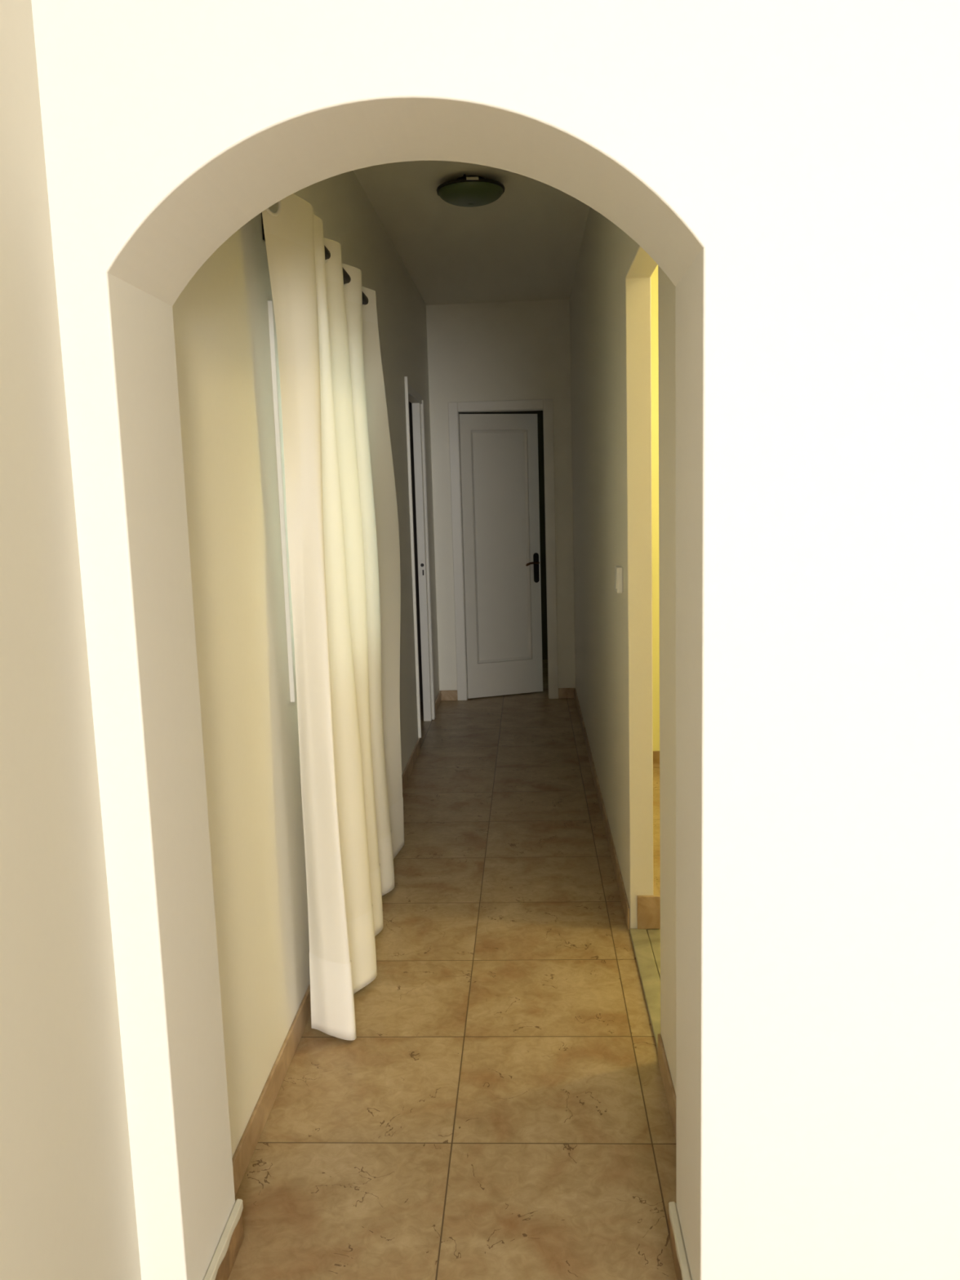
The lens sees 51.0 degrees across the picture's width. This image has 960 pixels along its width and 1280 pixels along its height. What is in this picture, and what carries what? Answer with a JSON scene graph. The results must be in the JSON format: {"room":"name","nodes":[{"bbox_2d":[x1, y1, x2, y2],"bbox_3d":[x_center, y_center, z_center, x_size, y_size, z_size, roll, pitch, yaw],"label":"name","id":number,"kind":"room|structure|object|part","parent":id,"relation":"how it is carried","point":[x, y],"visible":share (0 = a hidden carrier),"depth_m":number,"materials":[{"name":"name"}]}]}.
{"room":"home hallway","nodes":[
{"label":"home hallway","id":0,"kind":"room"},
{"bbox_2d":[0,0,439,1279],"bbox_3d":[-0.709,0.034,0.538,0.160,2.723,13.287,-1,8,3],"label":"wall","id":1,"kind":"structure","parent":0,"point":[68,1208],"depth_m":1.59,"materials":[{"name":"beige paint"}]},
{"bbox_2d":[267,300,297,702],"bbox_3d":[-0.548,-0.432,3.220,0.112,1.055,1.130,-1,8,3],"label":"window","id":2,"kind":"structure","parent":1,"relation":"in","point":[273,334],"depth_m":2.66,"materials":[{"name":"white paint"}]},
{"bbox_2d":[261,212,368,305],"bbox_3d":[-0.476,-1.126,3.050,0.104,0.072,1.136,-1,8,3],"label":"curtain rod","id":3,"kind":"object","parent":1,"relation":"attached to","point":[346,277],"visible":0.15,"depth_m":3.14,"materials":[{"name":"black metal"}]},
{"bbox_2d":[262,193,404,1040],"bbox_3d":[-0.393,-0.106,3.255,0.136,2.180,1.559,-1,8,3],"label":"curtain","id":4,"kind":"object","parent":3,"relation":"hanging from","point":[342,518],"visible":0.95,"depth_m":2.81,"materials":[{"name":"white fabric"}]},
{"bbox_2d":[231,737,420,1195],"bbox_3d":[-0.437,0.877,3.890,0.009,0.075,3.822,-1,8,3],"label":"baseboard","id":5,"kind":"structure","parent":1,"relation":"attached to","point":[246,1148],"depth_m":2.44,"materials":[{"name":"beige tile"}]},
{"bbox_2d":[435,690,440,714],"bbox_3d":[-0.295,0.436,6.896,0.009,0.075,0.557,-1,8,3],"label":"baseboard","id":6,"kind":"structure","parent":1,"relation":"attached to","point":[437,700],"depth_m":6.93,"materials":[{"name":"beige tile"}]},
{"bbox_2d":[408,401,422,701],"bbox_3d":[-1.165,-0.763,6.115,1.492,2.723,2.000,-1,8,3],"label":"wall","id":7,"kind":"structure","parent":0,"point":[410,403],"depth_m":7.01,"materials":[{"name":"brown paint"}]},
{"bbox_2d":[404,376,435,737],"bbox_3d":[-0.781,-0.452,6.074,0.880,2.097,0.845,-1,8,3],"label":"door","id":8,"kind":"structure","parent":7,"relation":"in","point":[418,409],"depth_m":6.35,"materials":[{"name":"white paint"}]},
{"bbox_3d":[-0.375,-0.439,5.641,0.017,2.022,0.023,-1,8,3],"label":"casing","id":9,"kind":"part","parent":8,"relation":"part of","materials":[{"name":"white paint"}]},
{"bbox_3d":[-0.387,-1.443,5.901,0.011,0.049,0.774,-1,8,3],"label":"casing","id":10,"kind":"part","parent":8,"relation":"part of","materials":[{"name":"white paint"}]},
{"bbox_3d":[-0.364,-0.456,6.390,0.022,0.100,0.004,-1,8,3],"label":"strike plate","id":11,"kind":"part","parent":8,"relation":"part of","materials":[{"name":"white paint"}]},
{"bbox_3d":[-0.334,-0.491,6.446,0.021,2.042,0.058,-1,8,3],"label":"casing","id":12,"kind":"part","parent":8,"relation":"part of","materials":[{"name":"white paint"}]},
{"bbox_2d":[227,659,676,1279],"bbox_3d":[0.404,1.300,1.487,5.400,0.120,15.200,-1,8,3],"label":"floor","id":13,"kind":"structure","parent":0,"point":[497,1108],"depth_m":2.56,"materials":[{"name":"beige tile"}]},
{"bbox_2d":[353,160,590,305],"bbox_3d":[0.322,-1.512,1.078,5.400,0.120,15.200,-1,8,3],"label":"ceiling","id":14,"kind":"structure","parent":0,"point":[525,244],"depth_m":4.96,"materials":[{"name":"white paint"}]},
{"bbox_2d":[436,173,505,207],"bbox_3d":[-0.039,-1.837,4.120,0.283,0.090,0.287,-1,8,3],"label":"ceiling lamp","id":15,"kind":"object","parent":14,"relation":"attached to","point":[468,191],"visible":1,"depth_m":4.05,"materials":[{"name":"glass"}]},
{"bbox_3d":[-0.039,-1.871,4.119,0.124,0.022,0.124,-1,8,3],"label":"plate","id":16,"kind":"part","parent":15,"relation":"part of","materials":[{"name":"black metal"}]},
{"bbox_2d":[31,0,959,1279],"bbox_3d":[1.028,-0.170,1.593,3.540,2.723,0.278,-1,8,3],"label":"wall","id":17,"kind":"structure","parent":0,"point":[791,168],"depth_m":1.51,"materials":[{"name":"white paint"}]},
{"bbox_2d":[203,1199,244,1279],"bbox_3d":[-0.482,1.169,1.861,0.015,0.084,0.278,-1,8,3],"label":"baseboard","id":18,"kind":"structure","parent":17,"relation":"attached to","point":[220,1266],"depth_m":1.90,"materials":[{"name":"brown stone"}]},
{"bbox_3d":[-0.483,1.175,1.860,0.012,0.072,0.275,-1,8,3],"label":"skirting stone","id":19,"kind":"part","parent":18,"relation":"part of","materials":[{"name":"beige stone"}]},
{"bbox_2d":[668,1201,692,1279],"bbox_3d":[0.367,1.150,1.818,0.015,0.084,0.278,-1,8,3],"label":"baseboard","id":20,"kind":"structure","parent":17,"relation":"attached to","point":[681,1264],"depth_m":1.86,"materials":[{"name":"brown stone"}]},
{"bbox_3d":[0.368,1.157,1.817,0.012,0.072,0.275,-1,8,3],"label":"skirting stone","id":21,"kind":"part","parent":20,"relation":"part of","materials":[{"name":"beige stone"}]},
{"bbox_2d":[426,299,575,690],"bbox_3d":[0.133,-0.932,7.017,1.173,2.723,0.120,-1,8,3],"label":"wall","id":22,"kind":"structure","parent":0,"point":[517,350],"depth_m":6.84,"materials":[{"name":"beige paint"}]},
{"bbox_2d":[440,689,457,700],"bbox_3d":[-0.219,0.395,7.164,0.118,0.075,0.009,-1,8,3],"label":"baseboard","id":23,"kind":"structure","parent":22,"relation":"attached to","point":[451,695],"depth_m":7.16,"materials":[{"name":"beige tile"}]},
{"bbox_2d":[448,399,558,700],"bbox_3d":[0.175,-0.623,7.128,0.717,2.076,0.279,-1,8,3],"label":"door","id":24,"kind":"structure","parent":22,"relation":"in","point":[494,465],"depth_m":7.10,"materials":[{"name":"white paint"}]},
{"bbox_3d":[0.154,-0.655,7.130,0.414,1.629,0.013,-4,9,-18],"label":"panel moulding","id":25,"kind":"part","parent":24,"relation":"part of","materials":[{"name":"white paint"}]},
{"bbox_3d":[0.370,-0.545,7.174,0.108,0.028,0.062,-4,9,-18],"label":"handle lever","id":26,"kind":"part","parent":24,"relation":"part of","materials":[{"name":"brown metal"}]},
{"bbox_3d":[0.404,-0.519,7.218,0.040,0.215,0.008,-4,9,-18],"label":"handle plate","id":27,"kind":"part","parent":24,"relation":"part of","materials":[{"name":"black metal"}]},
{"bbox_2d":[558,688,574,698],"bbox_3d":[0.612,0.377,7.122,0.114,0.075,0.009,-1,8,3],"label":"baseboard","id":28,"kind":"structure","parent":22,"relation":"attached to","point":[563,693],"depth_m":7.12,"materials":[{"name":"beige tile"}]},
{"bbox_2d":[459,410,547,659],"bbox_3d":[0.301,-1.065,7.892,1.766,2.723,1.663,-1,8,3],"label":"wall","id":29,"kind":"structure","parent":0,"point":[540,413],"depth_m":8.63,"materials":[{"name":"brown paint"}]},
{"bbox_2d":[569,207,675,1093],"bbox_3d":[0.559,-0.565,4.405,0.077,2.723,5.351,-1,8,3],"label":"wall","id":30,"kind":"structure","parent":0,"point":[611,315],"depth_m":3.30,"materials":[{"name":"beige paint"}]},
{"bbox_2d":[574,688,660,928],"bbox_3d":[0.632,0.628,5.218,0.105,0.125,3.844,-1,8,3],"label":"baseboard","id":31,"kind":"structure","parent":30,"relation":"attached to","point":[624,902],"depth_m":3.49,"materials":[{"name":"beige tile"}]},
{"bbox_2d":[614,565,622,593],"bbox_3d":[0.465,-0.204,3.373,0.022,0.086,0.084,-1,8,3],"label":"light switch","id":32,"kind":"object","parent":30,"relation":"attached to","point":[618,569],"visible":1,"depth_m":3.33,"materials":[{"name":"white plastic"}]},
{"bbox_2d":[657,1033,675,1137],"bbox_3d":[0.444,1.088,2.264,0.008,0.075,0.629,-1,8,3],"label":"baseboard","id":33,"kind":"structure","parent":30,"relation":"attached to","point":[669,1091],"depth_m":2.40,"materials":[{"name":"beige tile"}]},
{"bbox_2d":[629,928,660,1052],"bbox_3d":[0.506,1.017,2.959,0.056,0.012,0.761,-1,8,3],"label":"floor","id":34,"kind":"structure","parent":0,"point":[646,966],"depth_m":3.01,"materials":[{"name":"tile"}]},
{"bbox_2d":[646,928,660,979],"bbox_3d":[0.557,1.017,2.957,0.044,0.010,0.761,-1,8,3],"label":"floor","id":35,"kind":"structure","parent":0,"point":[654,935],"depth_m":3.22,"materials":[{"name":"tile"}]},
{"bbox_2d":[650,264,659,751],"bbox_3d":[1.738,-0.702,5.107,2.213,2.723,0.100,-1,8,3],"label":"wall","id":36,"kind":"structure","parent":0,"point":[654,277],"depth_m":5.11,"materials":[{"name":"beige paint"}]},
{"bbox_2d":[653,751,659,768],"bbox_3d":[1.773,0.609,5.242,2.213,0.090,0.010,-1,8,3],"label":"baseboard","id":37,"kind":"structure","parent":36,"relation":"attached to","point":[655,753],"depth_m":5.28,"materials":[{"name":"beige tile"}]}
]}

